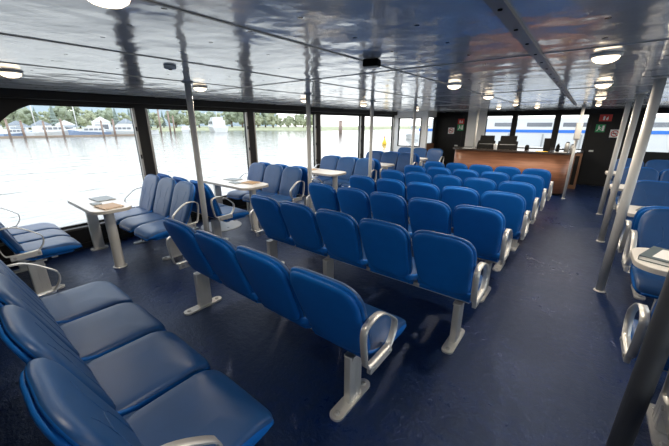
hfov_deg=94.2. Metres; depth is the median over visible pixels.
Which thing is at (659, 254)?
picture
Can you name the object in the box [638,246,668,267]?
brochure
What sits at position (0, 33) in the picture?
trim
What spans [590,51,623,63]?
ceiling light
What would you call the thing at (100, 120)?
mooring pile
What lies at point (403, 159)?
backrest cushion
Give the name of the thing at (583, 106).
support pole
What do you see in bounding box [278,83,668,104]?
trim
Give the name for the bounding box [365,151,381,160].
backrest cushion
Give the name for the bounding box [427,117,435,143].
window
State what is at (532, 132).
ferry
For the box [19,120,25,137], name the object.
mooring pile
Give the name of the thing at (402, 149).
backrest cushion
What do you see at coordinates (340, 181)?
seat cushion
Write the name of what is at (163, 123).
tree
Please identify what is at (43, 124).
mooring pile
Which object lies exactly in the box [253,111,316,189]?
window
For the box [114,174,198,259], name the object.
bench seat
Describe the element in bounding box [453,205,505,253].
backrest cushion
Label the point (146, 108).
window
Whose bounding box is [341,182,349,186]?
seat cushion
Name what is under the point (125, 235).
baseboard
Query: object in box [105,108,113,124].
tree
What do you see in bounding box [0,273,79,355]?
backrest cushion
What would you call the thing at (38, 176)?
water
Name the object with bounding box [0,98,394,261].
wall
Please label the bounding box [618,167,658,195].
backrest cushion
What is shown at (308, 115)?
support pole
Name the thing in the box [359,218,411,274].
backrest cushion
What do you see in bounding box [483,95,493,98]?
ceiling light
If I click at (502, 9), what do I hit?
trim
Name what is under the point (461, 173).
backrest cushion
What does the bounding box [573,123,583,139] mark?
control box
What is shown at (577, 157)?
base cabinet
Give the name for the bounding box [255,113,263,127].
tree
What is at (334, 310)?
backrest cushion
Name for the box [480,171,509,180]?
backrest cushion
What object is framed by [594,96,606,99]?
ceiling light
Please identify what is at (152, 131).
boat
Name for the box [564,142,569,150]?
canister
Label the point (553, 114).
window
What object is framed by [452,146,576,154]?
countertop
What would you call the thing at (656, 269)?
table
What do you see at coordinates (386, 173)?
backrest cushion
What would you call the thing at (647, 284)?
seat cushion
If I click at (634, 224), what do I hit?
backrest cushion
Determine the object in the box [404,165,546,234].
bench seat
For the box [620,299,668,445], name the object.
seat
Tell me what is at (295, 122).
tree
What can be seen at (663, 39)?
trim
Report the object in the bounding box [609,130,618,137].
no smoking sign
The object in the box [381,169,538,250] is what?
bench seat
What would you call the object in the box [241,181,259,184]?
brochure
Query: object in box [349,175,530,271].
bench seat
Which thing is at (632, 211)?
table
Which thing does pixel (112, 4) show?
ceiling light
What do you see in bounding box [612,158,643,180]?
backrest cushion
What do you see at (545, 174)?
backrest cushion
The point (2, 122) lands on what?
tree
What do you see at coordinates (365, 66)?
grille
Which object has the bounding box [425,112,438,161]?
wall
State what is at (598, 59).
diffuser
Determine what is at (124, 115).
tree
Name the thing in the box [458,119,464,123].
fire sign
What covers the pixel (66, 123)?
boathouse
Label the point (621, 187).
table
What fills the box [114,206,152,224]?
seat cushion
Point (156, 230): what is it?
seat cushion
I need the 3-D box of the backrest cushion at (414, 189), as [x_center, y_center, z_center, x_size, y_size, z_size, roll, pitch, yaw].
[1.157,-0.284,4.048,0.452,0.521,0.227,13,22,36]
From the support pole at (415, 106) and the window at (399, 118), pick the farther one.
the window at (399, 118)
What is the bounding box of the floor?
[0,182,667,445]
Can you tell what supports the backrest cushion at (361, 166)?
on the bench seat at (347, 164)
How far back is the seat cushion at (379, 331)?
1.85 m
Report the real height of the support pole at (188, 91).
2.029 m
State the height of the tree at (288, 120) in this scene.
5.719 m
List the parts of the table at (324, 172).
leg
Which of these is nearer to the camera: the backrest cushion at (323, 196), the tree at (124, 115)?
the backrest cushion at (323, 196)
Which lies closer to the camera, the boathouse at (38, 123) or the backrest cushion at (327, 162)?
the backrest cushion at (327, 162)
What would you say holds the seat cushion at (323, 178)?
on the bench seat at (347, 164)
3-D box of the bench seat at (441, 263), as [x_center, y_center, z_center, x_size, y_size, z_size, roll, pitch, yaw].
[0.176,0.275,3.005,2.392,0.953,0.677,13,22,36]
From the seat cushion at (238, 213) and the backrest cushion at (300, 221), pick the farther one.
the seat cushion at (238, 213)
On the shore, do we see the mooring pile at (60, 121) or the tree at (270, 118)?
the tree at (270, 118)
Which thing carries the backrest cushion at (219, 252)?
on the bench seat at (326, 305)
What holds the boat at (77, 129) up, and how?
on the water
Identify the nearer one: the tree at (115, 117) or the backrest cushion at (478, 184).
the backrest cushion at (478, 184)
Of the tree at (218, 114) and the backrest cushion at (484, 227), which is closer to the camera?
the backrest cushion at (484, 227)
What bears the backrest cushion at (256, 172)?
on the bench seat at (288, 179)
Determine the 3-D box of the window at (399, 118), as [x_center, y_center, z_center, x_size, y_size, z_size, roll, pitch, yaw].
[2.492,-3.014,10.341,0.810,0.910,0.070,13,22,36]
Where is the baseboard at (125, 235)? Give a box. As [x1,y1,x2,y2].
[3,195,298,264]
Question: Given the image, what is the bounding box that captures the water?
[0,129,418,226]
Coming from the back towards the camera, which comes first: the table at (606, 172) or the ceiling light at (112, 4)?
the table at (606, 172)
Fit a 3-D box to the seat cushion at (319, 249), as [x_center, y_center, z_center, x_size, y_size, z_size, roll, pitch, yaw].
[-0.134,0.201,3.356,0.436,0.127,0.496,13,22,36]
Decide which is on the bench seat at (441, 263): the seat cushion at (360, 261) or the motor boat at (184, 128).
the seat cushion at (360, 261)
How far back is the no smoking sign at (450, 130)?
10.70 m
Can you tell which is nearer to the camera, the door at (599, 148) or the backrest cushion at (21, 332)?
the backrest cushion at (21, 332)
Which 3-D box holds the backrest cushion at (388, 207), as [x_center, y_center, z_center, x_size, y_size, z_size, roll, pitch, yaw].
[0.608,-0.098,3.466,0.456,0.521,0.227,13,22,36]
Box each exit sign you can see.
[457,124,463,130]
[595,124,605,131]
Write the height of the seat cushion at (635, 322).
0.127 m
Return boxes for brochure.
[89,196,115,201]
[94,203,123,209]
[223,178,242,180]
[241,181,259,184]
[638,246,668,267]
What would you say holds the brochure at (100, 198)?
on the table at (82, 203)
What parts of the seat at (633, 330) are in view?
armrest, seat, foot plate, leg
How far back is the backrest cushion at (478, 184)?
4.22 m
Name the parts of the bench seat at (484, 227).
armrest, seat, seat, seat, seat, seat, foot plate, leg, armrest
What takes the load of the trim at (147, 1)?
attached to the ceiling
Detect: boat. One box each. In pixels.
[0,129,31,135]
[13,105,51,130]
[25,126,74,135]
[63,107,85,130]
[68,125,111,134]
[105,123,133,133]
[126,116,158,133]
[181,126,189,131]
[208,111,227,131]
[404,119,418,138]
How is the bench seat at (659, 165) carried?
on the floor
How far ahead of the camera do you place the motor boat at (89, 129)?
72.81 m
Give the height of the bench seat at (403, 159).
0.953 m
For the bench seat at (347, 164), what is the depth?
6.80 m
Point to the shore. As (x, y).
(298, 128)
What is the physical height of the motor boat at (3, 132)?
1.710 m
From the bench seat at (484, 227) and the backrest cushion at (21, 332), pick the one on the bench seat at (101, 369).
the backrest cushion at (21, 332)
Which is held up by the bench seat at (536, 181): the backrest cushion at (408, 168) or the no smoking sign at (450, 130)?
the backrest cushion at (408, 168)
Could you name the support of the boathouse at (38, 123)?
on the water
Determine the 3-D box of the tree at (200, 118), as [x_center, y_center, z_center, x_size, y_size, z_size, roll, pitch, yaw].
[-63.042,-48.205,143.890,6.578,7.797,6.056,-15,23,-40]
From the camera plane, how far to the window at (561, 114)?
8.72 m
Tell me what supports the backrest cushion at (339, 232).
on the bench seat at (441, 263)
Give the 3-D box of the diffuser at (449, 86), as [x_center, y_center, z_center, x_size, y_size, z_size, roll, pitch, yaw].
[1.198,-1.357,3.115,0.129,0.034,0.129,13,22,36]
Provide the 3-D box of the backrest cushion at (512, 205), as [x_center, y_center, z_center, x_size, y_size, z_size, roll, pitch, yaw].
[1.881,-0.112,3.508,0.452,0.521,0.227,13,22,36]
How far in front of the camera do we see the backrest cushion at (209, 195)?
4.07 m
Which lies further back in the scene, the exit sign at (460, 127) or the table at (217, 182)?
the exit sign at (460, 127)
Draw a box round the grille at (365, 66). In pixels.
[364,65,379,67]
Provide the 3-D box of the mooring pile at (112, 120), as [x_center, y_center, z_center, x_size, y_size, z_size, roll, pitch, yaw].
[-49.393,-21.282,69.657,0.484,4.000,0.460,13,22,36]
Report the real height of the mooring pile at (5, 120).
3.900 m
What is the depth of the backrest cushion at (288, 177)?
5.31 m
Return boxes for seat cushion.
[7,223,60,234]
[12,229,70,242]
[16,236,81,257]
[40,281,133,323]
[58,303,165,360]
[84,331,210,415]
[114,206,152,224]
[119,211,168,232]
[122,370,273,445]
[134,217,186,240]
[192,203,227,212]
[208,206,248,219]
[227,190,260,199]
[242,190,277,202]
[261,302,309,325]
[265,233,293,242]
[270,194,295,204]
[294,242,327,253]
[312,303,405,358]
[313,176,331,182]
[323,179,348,187]
[328,244,367,265]
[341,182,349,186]
[368,257,417,280]
[408,224,411,238]
[418,275,482,299]
[477,244,506,259]
[513,226,521,236]
[630,263,665,298]
[631,319,668,368]
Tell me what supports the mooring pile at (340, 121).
in the water
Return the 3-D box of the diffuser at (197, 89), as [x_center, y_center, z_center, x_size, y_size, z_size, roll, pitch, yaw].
[-1.436,-1.424,3.325,0.129,0.034,0.129,13,22,36]
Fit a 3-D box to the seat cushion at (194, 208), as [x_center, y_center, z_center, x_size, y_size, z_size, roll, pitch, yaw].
[-1.922,-0.247,4.763,0.447,0.127,0.496,13,22,36]
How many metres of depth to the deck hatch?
5.28 m
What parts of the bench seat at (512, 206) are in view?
seat, seat, seat, seat, foot plate, seat, armrest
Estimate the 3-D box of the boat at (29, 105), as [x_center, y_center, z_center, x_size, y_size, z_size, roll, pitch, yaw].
[-70.446,-25.117,72.128,8.617,9.609,2.700,-6,19,-18]
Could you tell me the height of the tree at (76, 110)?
9.177 m
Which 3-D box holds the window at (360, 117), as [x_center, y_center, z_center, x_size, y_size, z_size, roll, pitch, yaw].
[0.184,-2.146,8.562,0.099,1.585,1.850,13,22,36]
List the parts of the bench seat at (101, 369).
seat, armrest, seat, armrest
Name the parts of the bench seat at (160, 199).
armrest, foot plate, foot plate, seat, leg, armrest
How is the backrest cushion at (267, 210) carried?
on the bench seat at (441, 263)
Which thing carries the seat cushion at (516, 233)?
on the bench seat at (512, 206)
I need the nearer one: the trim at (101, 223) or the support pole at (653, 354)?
the support pole at (653, 354)
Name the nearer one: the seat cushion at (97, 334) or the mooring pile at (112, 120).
the seat cushion at (97, 334)
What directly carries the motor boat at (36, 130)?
on the water
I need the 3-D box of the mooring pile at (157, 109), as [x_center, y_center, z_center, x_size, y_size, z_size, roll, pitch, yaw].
[-51.887,-30.088,92.211,0.550,7.100,0.523,13,22,36]
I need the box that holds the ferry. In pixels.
[418,117,668,151]
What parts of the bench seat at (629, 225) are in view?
armrest, foot plate, seat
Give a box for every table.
[67,194,131,268]
[203,177,267,230]
[306,167,345,191]
[381,163,393,169]
[420,157,427,165]
[605,171,616,209]
[609,184,624,190]
[616,205,642,272]
[630,248,668,276]
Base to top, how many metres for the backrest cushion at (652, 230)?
0.521 m
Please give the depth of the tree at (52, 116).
94.47 m
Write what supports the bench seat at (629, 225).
on the floor
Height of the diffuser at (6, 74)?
0.034 m
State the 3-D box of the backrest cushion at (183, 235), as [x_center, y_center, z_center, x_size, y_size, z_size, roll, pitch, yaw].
[-1.161,0.202,2.523,0.474,0.521,0.227,13,22,36]
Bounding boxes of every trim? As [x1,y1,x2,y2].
[0,33,501,110]
[0,62,470,111]
[0,88,396,114]
[0,197,230,245]
[1,77,444,112]
[140,0,537,109]
[160,39,668,96]
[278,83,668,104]
[353,97,668,108]
[387,104,647,111]
[483,0,576,105]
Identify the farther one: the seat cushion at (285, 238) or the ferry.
the ferry
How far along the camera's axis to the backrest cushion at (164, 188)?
4.19 m
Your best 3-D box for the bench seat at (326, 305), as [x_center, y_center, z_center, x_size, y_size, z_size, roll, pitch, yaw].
[-0.463,0.493,2.320,2.002,0.953,0.677,13,22,36]
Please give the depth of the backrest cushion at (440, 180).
4.48 m
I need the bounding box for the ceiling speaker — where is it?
[363,58,380,67]
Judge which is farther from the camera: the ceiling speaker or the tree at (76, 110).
the tree at (76, 110)
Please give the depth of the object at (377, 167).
6.74 m
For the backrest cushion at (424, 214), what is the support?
on the bench seat at (484, 227)
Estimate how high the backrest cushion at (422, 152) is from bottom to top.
0.521 m
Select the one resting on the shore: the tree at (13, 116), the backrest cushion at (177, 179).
the tree at (13, 116)
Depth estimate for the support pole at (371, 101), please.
5.44 m
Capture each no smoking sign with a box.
[448,128,453,133]
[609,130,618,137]
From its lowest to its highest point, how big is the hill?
30.800 m
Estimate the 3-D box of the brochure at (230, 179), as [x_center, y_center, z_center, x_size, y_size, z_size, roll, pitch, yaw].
[-1.769,-0.762,5.422,0.280,0.010,0.190,11,21,31]
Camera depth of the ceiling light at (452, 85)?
3.07 m
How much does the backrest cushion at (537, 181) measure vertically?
0.521 m
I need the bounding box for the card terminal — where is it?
[543,138,551,150]
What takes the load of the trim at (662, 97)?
attached to the ceiling
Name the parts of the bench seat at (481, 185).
seat, seat, seat, seat, foot plate, leg, seat, armrest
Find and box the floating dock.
[0,134,134,137]
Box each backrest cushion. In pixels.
[0,224,23,251]
[0,260,54,319]
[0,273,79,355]
[0,305,114,409]
[24,358,141,445]
[139,174,159,210]
[153,177,175,216]
[164,218,215,273]
[169,181,193,222]
[173,176,200,207]
[190,180,221,213]
[196,230,254,292]
[236,245,304,317]
[247,162,265,189]
[251,195,290,237]
[262,164,282,193]
[279,166,301,196]
[281,201,323,247]
[290,267,371,350]
[309,182,340,211]
[316,209,363,259]
[319,156,337,177]
[336,157,355,179]
[337,187,371,218]
[350,175,376,191]
[353,158,374,177]
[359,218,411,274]
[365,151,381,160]
[370,192,407,230]
[376,178,406,202]
[380,152,397,169]
[381,169,405,185]
[396,153,415,172]
[398,147,410,152]
[404,165,425,175]
[405,172,431,183]
[407,182,440,200]
[408,198,451,234]
[412,230,476,292]
[413,148,426,164]
[426,148,442,161]
[427,167,451,174]
[433,174,462,186]
[441,186,479,205]
[452,169,478,177]
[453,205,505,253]
[463,177,496,190]
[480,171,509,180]
[480,191,525,231]
[494,166,520,173]
[497,181,535,211]
[511,174,543,202]
[522,168,550,191]
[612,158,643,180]
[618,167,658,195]
[631,206,668,229]
[636,209,668,248]
[637,180,668,182]
[644,160,668,171]
[650,299,657,319]
[659,170,668,181]
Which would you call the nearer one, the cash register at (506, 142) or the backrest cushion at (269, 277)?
the backrest cushion at (269, 277)
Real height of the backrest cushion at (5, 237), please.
0.521 m
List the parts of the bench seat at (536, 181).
seat, seat, seat, seat, seat, armrest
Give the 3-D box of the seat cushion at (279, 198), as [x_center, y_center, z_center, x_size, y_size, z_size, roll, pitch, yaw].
[-0.940,-0.381,5.185,0.437,0.127,0.496,13,22,36]
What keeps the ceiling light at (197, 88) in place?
attached to the ceiling
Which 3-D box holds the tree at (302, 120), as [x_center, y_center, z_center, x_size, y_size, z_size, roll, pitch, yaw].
[-14.606,-49.049,148.676,5.231,6.501,5.516,2,18,6]
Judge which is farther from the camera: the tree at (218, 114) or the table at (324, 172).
the tree at (218, 114)
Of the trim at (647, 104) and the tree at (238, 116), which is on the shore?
the tree at (238, 116)
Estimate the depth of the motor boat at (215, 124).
107.02 m
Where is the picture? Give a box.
[652,250,668,260]
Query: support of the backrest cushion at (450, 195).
on the bench seat at (512, 206)
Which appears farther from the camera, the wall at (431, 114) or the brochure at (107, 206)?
the wall at (431, 114)
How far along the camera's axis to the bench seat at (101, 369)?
1.38 m
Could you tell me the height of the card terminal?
0.300 m
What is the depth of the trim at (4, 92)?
4.52 m
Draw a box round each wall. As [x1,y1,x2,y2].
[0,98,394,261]
[393,111,429,163]
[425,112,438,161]
[439,108,668,186]
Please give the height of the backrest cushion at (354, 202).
0.521 m
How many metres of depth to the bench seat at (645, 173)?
5.15 m
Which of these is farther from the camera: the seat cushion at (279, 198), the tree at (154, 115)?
the tree at (154, 115)
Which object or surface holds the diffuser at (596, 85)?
attached to the ceiling light at (602, 84)
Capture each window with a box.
[35,104,145,229]
[145,107,250,196]
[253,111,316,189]
[320,114,361,161]
[363,115,394,157]
[397,118,421,146]
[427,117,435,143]
[484,115,513,135]
[514,114,556,137]
[554,114,589,149]
[645,112,668,153]
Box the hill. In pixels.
[2,105,276,127]
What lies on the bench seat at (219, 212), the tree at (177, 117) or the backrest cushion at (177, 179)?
the backrest cushion at (177, 179)
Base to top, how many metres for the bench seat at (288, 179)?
0.953 m
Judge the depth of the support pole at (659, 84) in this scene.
2.85 m
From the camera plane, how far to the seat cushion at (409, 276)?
2.61 m
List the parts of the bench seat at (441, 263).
armrest, leg, seat, seat, leg, seat, seat, seat, foot plate, leg, armrest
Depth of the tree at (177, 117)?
137.52 m
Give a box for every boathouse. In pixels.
[8,120,27,129]
[31,120,51,125]
[55,120,75,128]
[91,117,110,129]
[117,118,132,125]
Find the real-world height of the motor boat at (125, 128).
3.891 m
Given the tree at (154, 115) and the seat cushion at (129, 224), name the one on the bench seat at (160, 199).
the seat cushion at (129, 224)
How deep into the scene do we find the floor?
2.41 m
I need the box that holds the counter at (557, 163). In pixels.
[452,146,576,195]
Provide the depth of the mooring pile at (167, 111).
93.23 m
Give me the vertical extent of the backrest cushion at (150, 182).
0.521 m
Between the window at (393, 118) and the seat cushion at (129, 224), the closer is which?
the seat cushion at (129, 224)
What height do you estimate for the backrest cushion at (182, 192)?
0.521 m
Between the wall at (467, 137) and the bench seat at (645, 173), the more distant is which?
the wall at (467, 137)
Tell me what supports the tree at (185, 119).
on the shore
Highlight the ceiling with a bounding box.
[0,0,668,112]
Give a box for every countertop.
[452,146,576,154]
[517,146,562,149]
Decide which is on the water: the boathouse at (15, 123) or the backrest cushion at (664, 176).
the boathouse at (15, 123)
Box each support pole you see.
[181,81,209,231]
[304,93,312,209]
[368,100,374,176]
[410,105,417,164]
[472,109,479,147]
[561,105,586,198]
[593,76,668,292]
[596,92,647,242]
[596,101,633,214]
[606,270,668,445]
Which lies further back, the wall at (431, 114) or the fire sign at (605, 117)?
the wall at (431, 114)
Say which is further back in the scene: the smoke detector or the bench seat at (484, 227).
the bench seat at (484, 227)
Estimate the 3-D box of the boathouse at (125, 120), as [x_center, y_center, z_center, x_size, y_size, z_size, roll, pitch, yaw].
[-61.597,-28.730,92.147,4.600,4.250,9.600,-11,21,-31]
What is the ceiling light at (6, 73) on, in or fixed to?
attached to the ceiling
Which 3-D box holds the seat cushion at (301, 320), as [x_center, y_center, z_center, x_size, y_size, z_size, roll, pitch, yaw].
[-0.217,0.551,2.257,0.454,0.127,0.496,13,22,36]
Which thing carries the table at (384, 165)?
on the floor
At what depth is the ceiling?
1.64 m
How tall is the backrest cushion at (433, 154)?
0.521 m
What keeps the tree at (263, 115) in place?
on the shore
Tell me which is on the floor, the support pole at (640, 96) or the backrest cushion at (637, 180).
the support pole at (640, 96)
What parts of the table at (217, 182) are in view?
leg, leg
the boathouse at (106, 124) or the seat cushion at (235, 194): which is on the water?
the boathouse at (106, 124)
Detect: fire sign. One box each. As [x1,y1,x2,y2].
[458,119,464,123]
[599,114,612,120]
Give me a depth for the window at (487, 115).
9.79 m
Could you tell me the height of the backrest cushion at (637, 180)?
0.521 m
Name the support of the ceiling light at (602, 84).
attached to the ceiling
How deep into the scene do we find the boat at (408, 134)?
57.91 m
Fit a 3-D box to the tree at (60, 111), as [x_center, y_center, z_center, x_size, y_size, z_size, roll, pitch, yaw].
[-89.237,-35.017,102.027,6.261,8.062,6.801,-3,18,-8]
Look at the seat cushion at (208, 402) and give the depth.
1.32 m
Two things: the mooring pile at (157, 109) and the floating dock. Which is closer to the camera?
the floating dock
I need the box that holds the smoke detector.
[163,65,175,69]
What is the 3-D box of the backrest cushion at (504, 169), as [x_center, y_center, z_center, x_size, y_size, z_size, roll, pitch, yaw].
[3.038,-0.746,5.501,0.424,0.521,0.226,13,22,36]
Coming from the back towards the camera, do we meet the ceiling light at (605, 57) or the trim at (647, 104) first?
the trim at (647, 104)
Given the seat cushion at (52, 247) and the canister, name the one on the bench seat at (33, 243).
the seat cushion at (52, 247)
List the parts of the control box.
plate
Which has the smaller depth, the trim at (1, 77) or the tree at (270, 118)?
the trim at (1, 77)
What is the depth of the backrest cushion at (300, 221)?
2.98 m
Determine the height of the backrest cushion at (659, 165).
0.521 m
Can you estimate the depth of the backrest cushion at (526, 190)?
3.96 m
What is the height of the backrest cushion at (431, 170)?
0.521 m
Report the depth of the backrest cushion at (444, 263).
2.17 m
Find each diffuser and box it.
[0,72,21,77]
[194,88,205,91]
[448,85,460,88]
[592,55,620,63]
[595,84,611,87]
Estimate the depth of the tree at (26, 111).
96.08 m
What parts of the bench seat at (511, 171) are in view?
seat, seat, seat, seat, seat, armrest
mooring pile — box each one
[4,118,11,137]
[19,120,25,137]
[42,121,47,137]
[59,119,65,136]
[100,120,104,136]
[111,119,116,135]
[157,109,161,132]
[167,111,171,132]
[339,120,341,133]
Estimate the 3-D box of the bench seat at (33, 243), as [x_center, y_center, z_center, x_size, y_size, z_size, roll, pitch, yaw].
[-3.352,0.150,3.398,1.257,0.953,0.677,13,22,36]
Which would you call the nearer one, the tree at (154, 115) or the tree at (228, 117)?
the tree at (154, 115)
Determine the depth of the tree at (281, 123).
156.00 m
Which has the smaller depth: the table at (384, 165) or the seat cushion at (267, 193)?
the seat cushion at (267, 193)
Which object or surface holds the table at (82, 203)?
on the floor
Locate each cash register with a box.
[477,135,495,148]
[497,136,517,149]
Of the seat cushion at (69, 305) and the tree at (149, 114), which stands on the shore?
the tree at (149, 114)
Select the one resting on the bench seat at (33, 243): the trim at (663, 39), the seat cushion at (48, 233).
the seat cushion at (48, 233)
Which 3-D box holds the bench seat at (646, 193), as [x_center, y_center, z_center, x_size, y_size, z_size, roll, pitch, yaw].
[4.284,0.097,3.565,1.527,0.953,0.677,13,22,36]
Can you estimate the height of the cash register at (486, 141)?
0.330 m
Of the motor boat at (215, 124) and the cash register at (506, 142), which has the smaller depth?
the cash register at (506, 142)
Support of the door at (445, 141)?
in the wall at (467, 137)
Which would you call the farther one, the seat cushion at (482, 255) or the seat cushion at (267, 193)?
the seat cushion at (267, 193)
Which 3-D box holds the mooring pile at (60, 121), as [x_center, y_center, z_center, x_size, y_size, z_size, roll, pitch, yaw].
[-56.501,-19.607,64.561,0.440,3.900,0.419,13,22,36]
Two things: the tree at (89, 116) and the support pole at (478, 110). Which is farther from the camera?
the tree at (89, 116)
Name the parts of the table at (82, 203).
leg, foot plate, leg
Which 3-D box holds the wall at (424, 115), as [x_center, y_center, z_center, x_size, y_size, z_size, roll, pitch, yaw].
[2.522,-2.668,10.473,1.170,2.030,0.100,13,22,36]
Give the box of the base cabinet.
[567,150,583,188]
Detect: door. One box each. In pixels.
[436,115,463,167]
[577,113,631,185]
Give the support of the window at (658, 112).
in the wall at (467, 137)
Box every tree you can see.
[0,119,8,127]
[5,108,29,124]
[22,107,37,128]
[38,111,50,123]
[46,106,73,122]
[49,106,58,125]
[55,106,80,124]
[77,110,97,126]
[93,109,110,120]
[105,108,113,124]
[113,108,118,124]
[117,112,131,120]
[147,110,151,124]
[151,112,163,127]
[161,111,166,127]
[164,110,182,127]
[181,110,189,125]
[194,111,206,127]
[204,111,215,124]
[214,113,226,124]
[223,112,237,126]
[231,112,243,126]
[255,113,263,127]
[260,113,268,126]
[265,113,278,127]
[278,118,283,126]
[283,115,292,127]
[292,114,299,126]
[299,114,305,126]
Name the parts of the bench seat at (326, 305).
armrest, seat, leg, foot plate, seat, seat, seat, foot plate, leg, armrest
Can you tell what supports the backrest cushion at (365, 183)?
on the bench seat at (512, 206)
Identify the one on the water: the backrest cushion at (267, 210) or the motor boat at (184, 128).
the motor boat at (184, 128)
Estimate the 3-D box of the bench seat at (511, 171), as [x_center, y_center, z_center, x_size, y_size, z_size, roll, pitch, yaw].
[2.827,-0.671,5.977,2.232,0.953,0.677,13,22,36]
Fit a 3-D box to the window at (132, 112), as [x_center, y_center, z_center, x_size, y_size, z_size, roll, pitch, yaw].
[-3.458,-0.735,4.129,0.099,1.585,1.685,13,22,36]
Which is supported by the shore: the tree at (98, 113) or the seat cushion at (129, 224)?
the tree at (98, 113)
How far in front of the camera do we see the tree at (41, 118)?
109.72 m
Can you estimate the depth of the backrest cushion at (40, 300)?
1.96 m
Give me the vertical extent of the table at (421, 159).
0.726 m
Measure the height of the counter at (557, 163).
1.022 m
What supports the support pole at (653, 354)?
on the floor
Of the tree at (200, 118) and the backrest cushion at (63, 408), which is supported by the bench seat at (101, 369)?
the backrest cushion at (63, 408)
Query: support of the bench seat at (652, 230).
on the floor
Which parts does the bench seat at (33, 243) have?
armrest, armrest, leg, foot plate, seat, leg, foot plate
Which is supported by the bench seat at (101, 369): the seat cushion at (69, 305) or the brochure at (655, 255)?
the seat cushion at (69, 305)
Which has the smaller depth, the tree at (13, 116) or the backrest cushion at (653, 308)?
the backrest cushion at (653, 308)
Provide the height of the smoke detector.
0.026 m
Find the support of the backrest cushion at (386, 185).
on the bench seat at (512, 206)
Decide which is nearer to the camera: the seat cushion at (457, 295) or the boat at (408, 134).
the seat cushion at (457, 295)
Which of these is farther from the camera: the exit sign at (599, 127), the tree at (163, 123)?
the tree at (163, 123)
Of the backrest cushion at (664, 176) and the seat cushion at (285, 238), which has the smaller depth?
the seat cushion at (285, 238)
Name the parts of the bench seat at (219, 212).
seat, leg, seat, armrest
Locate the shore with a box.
[3,126,430,130]
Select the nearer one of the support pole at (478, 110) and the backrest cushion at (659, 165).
the backrest cushion at (659, 165)
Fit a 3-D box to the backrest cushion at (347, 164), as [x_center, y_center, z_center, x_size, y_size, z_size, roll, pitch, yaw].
[0.236,-1.189,6.893,0.482,0.521,0.227,13,22,36]
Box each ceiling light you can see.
[0,69,23,77]
[88,0,130,8]
[192,86,206,91]
[447,83,461,88]
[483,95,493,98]
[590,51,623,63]
[594,82,613,87]
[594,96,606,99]
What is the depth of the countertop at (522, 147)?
9.03 m
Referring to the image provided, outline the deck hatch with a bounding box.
[201,220,241,231]
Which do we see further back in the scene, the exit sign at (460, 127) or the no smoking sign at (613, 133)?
the exit sign at (460, 127)
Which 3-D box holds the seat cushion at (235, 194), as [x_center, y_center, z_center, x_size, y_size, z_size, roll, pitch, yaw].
[-1.673,-0.555,5.731,0.437,0.127,0.496,13,22,36]
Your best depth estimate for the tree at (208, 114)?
156.18 m
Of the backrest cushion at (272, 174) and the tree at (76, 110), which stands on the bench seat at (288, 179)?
the backrest cushion at (272, 174)
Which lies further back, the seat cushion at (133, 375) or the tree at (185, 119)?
the tree at (185, 119)
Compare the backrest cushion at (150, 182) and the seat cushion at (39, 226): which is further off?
the backrest cushion at (150, 182)

